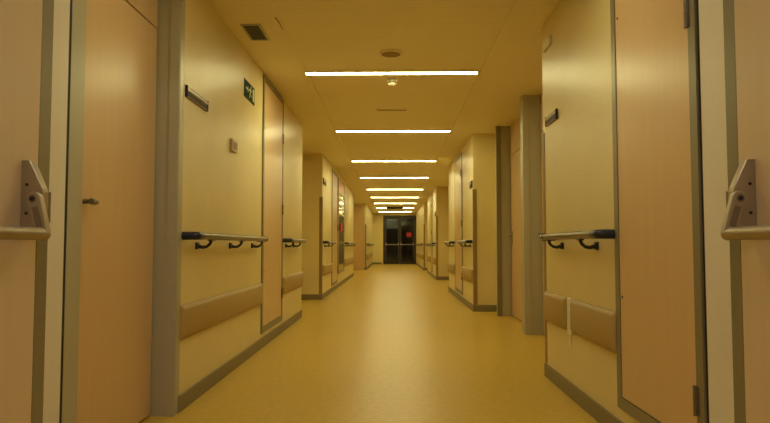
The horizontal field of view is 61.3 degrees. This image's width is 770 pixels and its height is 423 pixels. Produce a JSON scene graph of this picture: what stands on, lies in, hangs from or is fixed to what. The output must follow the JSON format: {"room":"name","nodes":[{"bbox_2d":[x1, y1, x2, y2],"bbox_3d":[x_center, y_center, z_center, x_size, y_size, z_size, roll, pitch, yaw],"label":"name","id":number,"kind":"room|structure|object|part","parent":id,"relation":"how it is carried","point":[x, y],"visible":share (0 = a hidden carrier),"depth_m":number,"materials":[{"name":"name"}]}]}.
{"room":"hospital interior","nodes":[
{"label":"hospital interior","id":0,"kind":"room"},
{"bbox_2d":[179,0,372,394],"bbox_3d":[-1.326,0.401,14.467,0.970,2.550,35.100,0,-3,1],"label":"wall","id":1,"kind":"structure","parent":0,"point":[222,187],"depth_m":4.75,"materials":[{"name":"beige paint"}]},
{"bbox_2d":[0,0,53,422],"bbox_3d":[-0.991,-0.070,1.444,0.136,2.110,1.010,0,-3,1],"label":"door","id":2,"kind":"structure","parent":1,"relation":"in","point":[26,26],"depth_m":1.80,"materials":[{"name":"brown wood"}]},
{"bbox_2d":[28,195,36,202],"bbox_3d":[-0.962,-0.035,1.774,0.022,0.022,0.004,0,-3,1],"label":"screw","id":3,"kind":"object","parent":2,"relation":"in","point":[31,198],"depth_m":1.77,"materials":[{"name":"black metal"}]},
{"bbox_3d":[-0.950,0.013,1.782,0.063,0.134,0.022,0,-3,1],"label":"lever arm","id":4,"kind":"part","parent":2,"relation":"part of","materials":[{"name":"grey metal"}]},
{"bbox_2d":[43,0,69,422],"bbox_3d":[-1.167,-0.241,1.646,0.004,2.493,1.421,0,-3,1],"label":"wall panel","id":5,"kind":"object","parent":1,"relation":"attached to","point":[57,175],"visible":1,"depth_m":2.29,"materials":[{"name":"beige"}]},
{"bbox_2d":[59,0,71,422],"bbox_3d":[-1.158,-0.203,2.365,0.002,2.493,0.019,0,-3,1],"label":"joint","id":6,"kind":"object","parent":1,"relation":"attached to","point":[70,23],"visible":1,"depth_m":2.35,"materials":[{"name":"black"}]},
{"bbox_2d":[61,0,184,422],"bbox_3d":[-1.233,-0.173,3.014,0.176,2.500,1.280,0,-3,1],"label":"door","id":7,"kind":"structure","parent":1,"relation":"in","point":[121,346],"depth_m":3.18,"materials":[{"name":"brown wood"}]},
{"bbox_3d":[-1.249,-0.041,2.760,0.054,0.027,0.052,0,-3,1],"label":"handle","id":8,"kind":"part","parent":7,"relation":"part of","materials":[{"name":"silver metal"}]},
{"bbox_3d":[-1.282,-1.222,3.199,0.025,0.365,0.839,0,-3,1],"label":"transom panel","id":9,"kind":"part","parent":7,"relation":"part of","materials":[{"name":"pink wood"}]},
{"bbox_2d":[185,85,208,111],"bbox_3d":[-1.131,-0.679,3.921,0.016,0.068,0.417,0,-3,1],"label":"nameplate","id":10,"kind":"object","parent":1,"relation":"attached to","point":[190,93],"visible":1,"depth_m":3.88,"materials":[{"name":"silver metal"}]},
{"bbox_2d":[180,283,262,339],"bbox_3d":[-1.112,0.677,4.706,0.030,0.190,2.200,0,-3,1],"label":"panel","id":11,"kind":"object","parent":1,"relation":"attached to","point":[197,316],"visible":1,"depth_m":4.26,"materials":[{"name":"brown plastic"}]},
{"bbox_2d":[181,232,267,248],"bbox_3d":[-1.075,0.216,4.649,0.108,0.101,2.039,0,-3,1],"label":"handrail","id":12,"kind":"object","parent":1,"relation":"attached to","point":[210,237],"visible":1,"depth_m":4.07,"materials":[{"name":"beige wood"}]},
{"bbox_3d":[-1.044,0.189,4.661,0.042,0.042,1.880,0,-3,1],"label":"rail","id":13,"kind":"part","parent":12,"relation":"part of","materials":[{"name":"beige wood"}]},
{"bbox_2d":[230,138,237,152],"bbox_3d":[-1.116,-0.484,4.812,0.023,0.090,0.150,0,-3,1],"label":"wall switch","id":14,"kind":"object","parent":1,"relation":"attached to","point":[233,143],"visible":1,"depth_m":4.77,"materials":[{"name":"beige plastic"}]},
{"bbox_2d":[244,78,254,105],"bbox_3d":[-1.116,-0.983,5.359,0.009,0.148,0.370,0,-3,1],"label":"exit sign","id":15,"kind":"object","parent":1,"relation":"attached to","point":[249,91],"visible":1,"depth_m":5.34,"materials":[{"name":"green plastic"}]},
{"bbox_2d":[260,74,283,333],"bbox_3d":[-1.094,-0.053,6.406,0.024,2.355,1.080,0,-3,1],"label":"door","id":16,"kind":"structure","parent":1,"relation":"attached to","point":[273,103],"depth_m":6.34,"materials":[{"name":"brown wood"}]},
{"bbox_2d":[178,262,372,412],"bbox_3d":[-1.245,1.629,14.402,0.832,0.092,35.100,0,-3,1],"label":"baseboard","id":17,"kind":"structure","parent":1,"relation":"attached to","point":[190,395],"depth_m":4.95,"materials":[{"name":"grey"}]},
{"bbox_2d":[283,272,302,294],"bbox_3d":[-1.074,0.831,7.652,0.030,0.190,1.460,0,-3,1],"label":"panel","id":18,"kind":"object","parent":1,"relation":"attached to","point":[291,282],"visible":0.88,"depth_m":7.46,"materials":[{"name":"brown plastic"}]},
{"bbox_2d":[283,238,305,247],"bbox_3d":[-1.037,0.366,7.530,0.108,0.101,1.149,0,-3,1],"label":"handrail","id":19,"kind":"object","parent":1,"relation":"attached to","point":[285,240],"visible":1,"depth_m":7.16,"materials":[{"name":"grey metal"}]},
{"bbox_3d":[-1.006,0.339,7.541,0.042,0.042,0.990,0,-3,1],"label":"rail","id":20,"kind":"part","parent":19,"relation":"part of","materials":[{"name":"beige wood"}]},
{"bbox_2d":[319,197,322,293],"bbox_3d":[-1.097,0.580,11.123,0.054,1.656,0.054,0,-3,1],"label":"guard","id":21,"kind":"object","parent":1,"relation":"attached to","point":[320,198],"visible":1,"depth_m":11.11,"materials":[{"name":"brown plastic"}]},
{"bbox_2d":[322,263,332,275],"bbox_3d":[-1.048,1.054,11.916,0.030,0.190,1.560,0,-3,1],"label":"panel","id":22,"kind":"object","parent":1,"relation":"attached to","point":[327,268],"visible":1,"depth_m":11.71,"materials":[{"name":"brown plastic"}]},
{"bbox_2d":[323,241,335,246],"bbox_3d":[-1.010,0.595,11.909,0.108,0.101,1.419,0,-3,1],"label":"handrail","id":23,"kind":"object","parent":1,"relation":"attached to","point":[324,242],"visible":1,"depth_m":11.46,"materials":[{"name":"grey metal"}]},
{"bbox_2d":[331,169,337,285],"bbox_3d":[-1.032,0.343,13.440,0.024,2.320,1.250,0,-3,1],"label":"door","id":24,"kind":"structure","parent":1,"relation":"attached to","point":[334,257],"depth_m":13.35,"materials":[{"name":"brown wood"}]},
{"bbox_3d":[-1.039,0.343,13.440,0.007,2.202,1.132,0,-3,1],"label":"door panel","id":25,"kind":"part","parent":24,"relation":"part of","materials":[{"name":"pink wood"}]},
{"bbox_2d":[338,177,344,273],"bbox_3d":[-1.000,0.349,15.087,0.045,2.120,1.740,0,-3,1],"label":"door","id":26,"kind":"structure","parent":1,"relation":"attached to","point":[341,186],"depth_m":15.11,"materials":[{"name":"brown wood"}]},
{"bbox_3d":[-1.017,-0.540,15.133,0.012,0.260,1.620,0,-3,1],"label":"panel","id":27,"kind":"part","parent":26,"relation":"part of","materials":[{"name":"brown wood"}]},
{"bbox_3d":[-1.018,0.488,15.080,0.010,1.720,1.620,0,-3,1],"label":"glazed panel","id":28,"kind":"part","parent":26,"relation":"part of","materials":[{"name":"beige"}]},
{"bbox_2d":[344,257,353,266],"bbox_3d":[-0.970,1.364,17.842,0.030,0.190,3.650,0,-3,1],"label":"panel","id":29,"kind":"object","parent":1,"relation":"attached to","point":[348,261],"visible":1,"depth_m":17.20,"materials":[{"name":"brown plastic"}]},
{"bbox_2d":[353,205,363,269],"bbox_3d":[-1.038,0.956,24.584,0.520,2.500,0.030,0,-3,1],"label":"door","id":30,"kind":"structure","parent":1,"relation":"in","point":[358,222],"depth_m":24.57,"materials":[{"name":"brown wood"}]},
{"bbox_3d":[-1.038,0.956,24.584,0.520,2.500,0.030,0,-3,1],"label":"frame","id":31,"kind":"part","parent":30,"relation":"part of","materials":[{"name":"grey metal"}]},
{"bbox_2d":[365,224,365,266],"bbox_3d":[-0.731,1.300,24.600,0.054,1.626,0.054,0,-3,1],"label":"guard","id":32,"kind":"object","parent":1,"relation":"attached to","point":[365,224],"visible":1,"depth_m":24.57,"materials":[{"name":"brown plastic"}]},
{"bbox_2d":[366,253,372,258],"bbox_3d":[-0.647,1.895,28.000,0.030,0.190,6.700,0,-3,1],"label":"panel","id":33,"kind":"object","parent":1,"relation":"attached to","point":[369,255],"visible":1,"depth_m":27.04,"materials":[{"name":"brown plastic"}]},
{"bbox_2d":[138,262,598,422],"bbox_3d":[0.214,1.835,16.325,4.200,0.120,39.200,0,-3,1],"label":"floor","id":34,"kind":"structure","parent":0,"point":[391,343],"depth_m":4.79,"materials":[{"name":"laminate"}]},
{"bbox_2d":[209,0,559,212],"bbox_3d":[0.189,-0.887,14.540,4.000,0.130,35.350,0,-3,1],"label":"ceiling","id":35,"kind":"structure","parent":0,"point":[326,35],"depth_m":6.05,"materials":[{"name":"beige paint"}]},
{"bbox_2d":[240,24,269,40],"bbox_3d":[-0.960,-1.326,4.819,0.148,0.009,0.360,0,-3,1],"label":"ceiling vent","id":36,"kind":"object","parent":35,"relation":"in","point":[255,32],"visible":1,"depth_m":4.80,"materials":[{"name":"grey metal"}]},
{"bbox_2d":[379,49,402,56],"bbox_3d":[0.049,-1.301,5.355,0.196,0.022,0.196,0,-3,1],"label":"ceiling speaker","id":37,"kind":"object","parent":35,"relation":"attached to","point":[387,52],"visible":1,"depth_m":5.32,"materials":[{"name":"beige paint"}]},
{"bbox_2d":[381,52,400,56],"bbox_3d":[0.049,-1.293,5.355,0.160,0.006,0.160,0,-3,1],"label":"grille","id":38,"kind":"object","parent":37,"relation":"attached to","point":[385,54],"depth_m":5.34,"materials":[{"name":"brown plastic"}]},
{"bbox_2d":[304,70,478,74],"bbox_3d":[0.059,-1.273,5.954,1.586,0.019,0.092,0,-3,1],"label":"recessed light","id":39,"kind":"object","parent":35,"relation":"in","point":[413,72],"visible":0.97,"depth_m":5.92,"materials":[{"name":"beige plastic"}]},
{"bbox_2d":[306,72,476,74],"bbox_3d":[0.059,-1.270,5.954,1.566,0.013,0.068,0,-3,1],"label":"diffuser","id":40,"kind":"object","parent":39,"relation":"attached to","point":[307,73],"depth_m":5.95,"materials":[{"name":"beige plastic"}]},
{"bbox_2d":[376,109,406,110],"bbox_3d":[0.079,-1.185,7.612,0.360,0.014,0.080,0,-3,1],"label":"ceiling slot","id":41,"kind":"object","parent":35,"relation":"attached to","point":[376,109],"visible":1,"depth_m":7.58,"materials":[{"name":"beige paint"}]},
{"bbox_2d":[387,78,397,86],"bbox_3d":[0.068,-1.230,6.212,0.104,0.070,0.104,0,-3,1],"label":"smoke detector","id":42,"kind":"object","parent":35,"relation":"attached to","point":[392,82],"visible":1,"depth_m":6.18,"materials":[{"name":"beige plastic"}]},
{"bbox_2d":[336,130,450,131],"bbox_3d":[0.112,-1.115,8.980,1.586,0.019,0.092,0,-3,1],"label":"recessed light","id":43,"kind":"object","parent":35,"relation":"in","point":[336,130],"visible":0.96,"depth_m":8.94,"materials":[{"name":"beige plastic"}]},
{"bbox_2d":[336,131,449,131],"bbox_3d":[0.112,-1.112,8.980,1.566,0.013,0.068,0,-3,1],"label":"diffuser","id":44,"kind":"object","parent":43,"relation":"attached to","point":[336,131],"depth_m":8.98,"materials":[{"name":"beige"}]},
{"bbox_2d":[351,160,435,161],"bbox_3d":[0.167,-0.948,12.165,1.586,0.019,0.092,0,-3,1],"label":"recessed light","id":45,"kind":"object","parent":35,"relation":"in","point":[351,160],"visible":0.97,"depth_m":12.14,"materials":[{"name":"beige plastic"}]},
{"bbox_2d":[352,161,433,161],"bbox_3d":[0.167,-0.945,12.165,1.566,0.013,0.068,0,-3,1],"label":"diffuser","id":46,"kind":"object","parent":45,"relation":"attached to","point":[352,161],"depth_m":12.19,"materials":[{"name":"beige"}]},
{"bbox_2d":[360,177,426,177],"bbox_3d":[0.219,-0.792,15.161,1.586,0.019,0.092,0,-3,1],"label":"recessed light","id":47,"kind":"object","parent":35,"relation":"in","point":[360,177],"visible":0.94,"depth_m":15.12,"materials":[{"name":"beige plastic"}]},
{"bbox_2d":[269,0,517,211],"bbox_3d":[0.189,-0.824,14.512,1.600,0.014,35.100,0,-3,1],"label":"trim","id":48,"kind":"structure","parent":35,"relation":"attached to","point":[515,2],"depth_m":5.89,"materials":[{"name":"beige paint"}]},
{"bbox_2d":[386,207,402,208],"bbox_3d":[0.397,-0.154,26.541,0.670,0.091,0.080,0,-3,1],"label":"hanging sign","id":49,"kind":"object","parent":35,"relation":"hanging from","point":[386,207],"visible":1,"depth_m":26.50,"materials":[{"name":"black"}]},
{"bbox_2d":[367,189,422,189],"bbox_3d":[0.274,-0.627,18.306,1.586,0.019,0.092,0,-3,1],"label":"recessed light","id":50,"kind":"object","parent":35,"relation":"in","point":[367,189],"visible":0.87,"depth_m":18.28,"materials":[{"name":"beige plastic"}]},
{"bbox_2d":[371,197,418,197],"bbox_3d":[0.327,-0.468,21.351,1.586,0.019,0.092,0,-3,1],"label":"recessed light","id":51,"kind":"object","parent":35,"relation":"in","point":[371,197],"visible":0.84,"depth_m":21.33,"materials":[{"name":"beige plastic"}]},
{"bbox_2d":[373,213,415,263],"bbox_3d":[0.419,1.321,32.047,4.000,2.550,0.150,0,-3,1],"label":"wall","id":52,"kind":"structure","parent":0,"point":[377,217],"depth_m":31.99,"materials":[{"name":"beige paint"}]},
{"bbox_2d":[383,215,415,263],"bbox_3d":[0.719,1.392,31.968,1.600,2.400,0.192,0,-3,1],"label":"door","id":53,"kind":"structure","parent":52,"relation":"in","point":[390,223],"depth_m":31.98,"materials":[{"name":"black glass"}]},
{"bbox_3d":[0.352,1.411,31.993,0.564,2.095,0.010,0,-3,1],"label":"glass pane","id":54,"kind":"part","parent":53,"relation":"part of","materials":[{"name":"black glass"}]},
{"bbox_3d":[1.086,1.410,31.983,0.564,2.095,0.010,0,-3,1],"label":"glass pane","id":55,"kind":"part","parent":53,"relation":"part of","materials":[{"name":"black glass"}]},
{"bbox_2d":[416,0,639,422],"bbox_3d":[1.727,0.399,14.428,0.923,2.550,35.100,0,-3,1],"label":"wall","id":56,"kind":"structure","parent":0,"point":[576,67],"depth_m":3.98,"materials":[{"name":"beige paint"}]},
{"bbox_2d":[416,253,423,259],"bbox_3d":[1.466,1.873,27.573,0.030,0.190,6.700,0,-3,1],"label":"panel","id":57,"kind":"object","parent":56,"relation":"attached to","point":[419,255],"visible":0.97,"depth_m":26.24,"materials":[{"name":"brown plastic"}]},
{"bbox_2d":[423,224,424,267],"bbox_3d":[1.460,1.277,24.172,0.054,1.626,0.054,0,-3,1],"label":"guard","id":58,"kind":"object","parent":56,"relation":"attached to","point":[423,224],"visible":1,"depth_m":24.17,"materials":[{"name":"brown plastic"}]},
{"bbox_2d":[431,195,432,272],"bbox_3d":[1.393,0.661,19.531,0.024,2.320,0.610,0,-3,1],"label":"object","id":59,"kind":"structure","parent":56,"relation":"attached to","point":[431,195],"depth_m":19.51,"materials":[{"name":"brown wood"}]},
{"bbox_3d":[1.400,0.661,19.530,0.007,2.202,0.492,0,-3,1],"label":"door panel","id":60,"kind":"part","parent":59,"relation":"part of","materials":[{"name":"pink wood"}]},
{"bbox_2d":[436,216,437,275],"bbox_3d":[1.402,0.927,17.482,0.054,1.626,0.054,0,-3,1],"label":"guard","id":61,"kind":"object","parent":56,"relation":"attached to","point":[436,216],"visible":1,"depth_m":17.45,"materials":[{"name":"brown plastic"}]},
{"bbox_2d":[444,241,454,246],"bbox_3d":[1.229,0.623,12.444,0.108,0.101,1.249,0,-3,1],"label":"handrail","id":62,"kind":"object","parent":56,"relation":"attached to","point":[448,242],"visible":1,"depth_m":12.05,"materials":[{"name":"grey metal"}]},
{"bbox_2d":[448,262,454,273],"bbox_3d":[1.267,1.081,12.430,0.030,0.190,1.330,0,-3,1],"label":"panel","id":63,"kind":"object","parent":56,"relation":"attached to","point":[451,266],"visible":0.93,"depth_m":12.21,"materials":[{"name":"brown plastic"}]},
{"bbox_2d":[454,152,462,294],"bbox_3d":[1.254,0.223,11.153,0.024,2.320,1.230,0,-3,1],"label":"door","id":64,"kind":"structure","parent":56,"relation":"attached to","point":[458,162],"depth_m":11.11,"materials":[{"name":"brown wood"}]},
{"bbox_2d":[457,240,471,246],"bbox_3d":[1.194,0.485,9.808,0.108,0.101,1.229,0,-3,1],"label":"handrail","id":65,"kind":"object","parent":56,"relation":"attached to","point":[462,241],"visible":1,"depth_m":9.43,"materials":[{"name":"grey metal"}]},
{"bbox_2d":[461,266,472,282],"bbox_3d":[1.233,0.943,9.799,0.030,0.190,1.300,0,-3,1],"label":"panel","id":66,"kind":"object","parent":56,"relation":"attached to","point":[466,273],"visible":1,"depth_m":9.57,"materials":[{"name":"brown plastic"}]},
{"bbox_2d":[472,189,477,304],"bbox_3d":[1.263,0.495,9.124,0.054,1.616,0.054,0,-3,1],"label":"guard","id":67,"kind":"object","parent":56,"relation":"attached to","point":[474,191],"visible":1,"depth_m":9.10,"materials":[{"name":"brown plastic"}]},
{"bbox_2d":[495,117,521,320],"bbox_3d":[1.575,0.075,7.762,0.232,2.500,1.710,0,-3,1],"label":"door","id":68,"kind":"structure","parent":56,"relation":"in","point":[507,138],"depth_m":8.51,"materials":[{"name":"brown wood"}]},
{"bbox_3d":[1.659,-0.975,7.782,0.025,0.380,1.630,0,-3,1],"label":"transom panel","id":69,"kind":"part","parent":68,"relation":"part of","materials":[{"name":"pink wood"}]},
{"bbox_2d":[416,263,622,422],"bbox_3d":[1.471,1.627,14.367,0.435,0.092,35.100,0,-3,1],"label":"baseboard","id":70,"kind":"structure","parent":56,"relation":"attached to","point":[599,413],"depth_m":3.98,"materials":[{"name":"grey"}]},
{"bbox_2d":[520,95,544,334],"bbox_3d":[1.550,-0.022,5.897,0.234,2.500,2.045,0,-3,1],"label":"door frame","id":71,"kind":"structure","parent":56,"relation":"in","point":[531,106],"depth_m":6.78,"materials":[{"name":"beige wood"}]},
{"bbox_3d":[1.634,-1.073,5.909,0.025,0.380,1.820,0,-3,1],"label":"transom panel","id":72,"kind":"part","parent":71,"relation":"part of","materials":[{"name":"wood"}]},
{"bbox_2d":[542,133,547,363],"bbox_3d":[1.161,0.254,4.615,0.054,1.626,0.054,0,-3,1],"label":"guard","id":73,"kind":"object","parent":56,"relation":"attached to","point":[543,135],"visible":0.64,"depth_m":4.62,"materials":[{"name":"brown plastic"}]},
{"bbox_2d":[542,36,551,52],"bbox_3d":[1.124,-1.161,4.513,0.022,0.060,0.200,0,-3,1],"label":"wall plate","id":74,"kind":"object","parent":56,"relation":"attached to","point":[548,41],"visible":1,"depth_m":4.48,"materials":[{"name":"beige plastic"}]},
{"bbox_2d":[545,108,557,126],"bbox_3d":[1.126,-0.634,4.404,0.016,0.067,0.297,0,-3,1],"label":"nameplate","id":75,"kind":"object","parent":56,"relation":"attached to","point":[553,116],"visible":1,"depth_m":4.37,"materials":[{"name":"silver metal"}]},
{"bbox_2d":[543,291,567,329],"bbox_3d":[1.117,0.645,4.285,0.030,0.200,0.555,0,-3,1],"label":"panel","id":76,"kind":"object","parent":56,"relation":"attached to","point":[554,305],"visible":0.97,"depth_m":4.20,"materials":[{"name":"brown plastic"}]},
{"bbox_2d":[567,298,572,345],"bbox_3d":[1.123,0.672,3.946,0.012,0.290,0.090,0,-3,1],"label":"cable cover","id":77,"kind":"object","parent":56,"relation":"attached to","point":[569,300],"visible":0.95,"depth_m":3.95,"materials":[{"name":"beige plastic"}]},
{"bbox_2d":[540,229,614,249],"bbox_3d":[1.072,0.168,3.730,0.108,0.101,1.224,0,-3,1],"label":"handrail","id":78,"kind":"object","parent":56,"relation":"attached to","point":[580,236],"visible":1,"depth_m":3.44,"materials":[{"name":"beige wood"}]},
{"bbox_3d":[1.041,0.141,3.742,0.042,0.042,1.065,0,-3,1],"label":"rail","id":79,"kind":"part","parent":78,"relation":"part of","materials":[{"name":"beige wood"}]},
{"bbox_2d":[570,299,616,353],"bbox_3d":[1.107,0.603,3.494,0.030,0.200,0.760,0,-3,1],"label":"panel","id":80,"kind":"object","parent":56,"relation":"attached to","point":[595,324],"visible":0.96,"depth_m":3.38,"materials":[{"name":"brown plastic"}]},
{"bbox_2d":[610,0,706,422],"bbox_3d":[1.100,-0.259,2.716,0.024,2.330,0.875,0,-3,1],"label":"door","id":81,"kind":"structure","parent":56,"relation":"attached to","point":[659,271],"depth_m":2.62,"materials":[{"name":"brown wood"}]},
{"bbox_2d":[697,0,708,422],"bbox_3d":[1.105,-0.208,2.266,0.002,2.493,0.017,0,-3,1],"label":"joint","id":82,"kind":"object","parent":56,"relation":"attached to","point":[697,0],"visible":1,"depth_m":2.25,"materials":[{"name":"black"}]},
{"bbox_2d":[699,0,733,422],"bbox_3d":[1.096,-0.244,1.582,0.004,2.493,1.353,0,-3,1],"label":"wall panel","id":83,"kind":"object","parent":56,"relation":"attached to","point":[711,28],"visible":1,"depth_m":2.17,"materials":[{"name":"beige"}]},
{"bbox_2d":[721,0,769,422],"bbox_3d":[0.989,-0.070,1.428,0.149,2.110,1.030,0,-3,1],"label":"door","id":84,"kind":"structure","parent":56,"relation":"in","point":[746,23],"depth_m":1.80,"materials":[{"name":"brown wood"}]},
{"bbox_3d":[0.952,0.011,1.774,0.066,0.135,0.022,0,-3,1],"label":"lever arm","id":85,"kind":"part","parent":84,"relation":"part of","materials":[{"name":"grey metal"}]},
{"bbox_2d":[736,194,744,201],"bbox_3d":[0.965,-0.037,1.766,0.022,0.022,0.004,0,-3,1],"label":"screw","id":86,"kind":"object","parent":84,"relation":"in","point":[739,197],"depth_m":1.76,"materials":[{"name":"black metal"}]}
]}

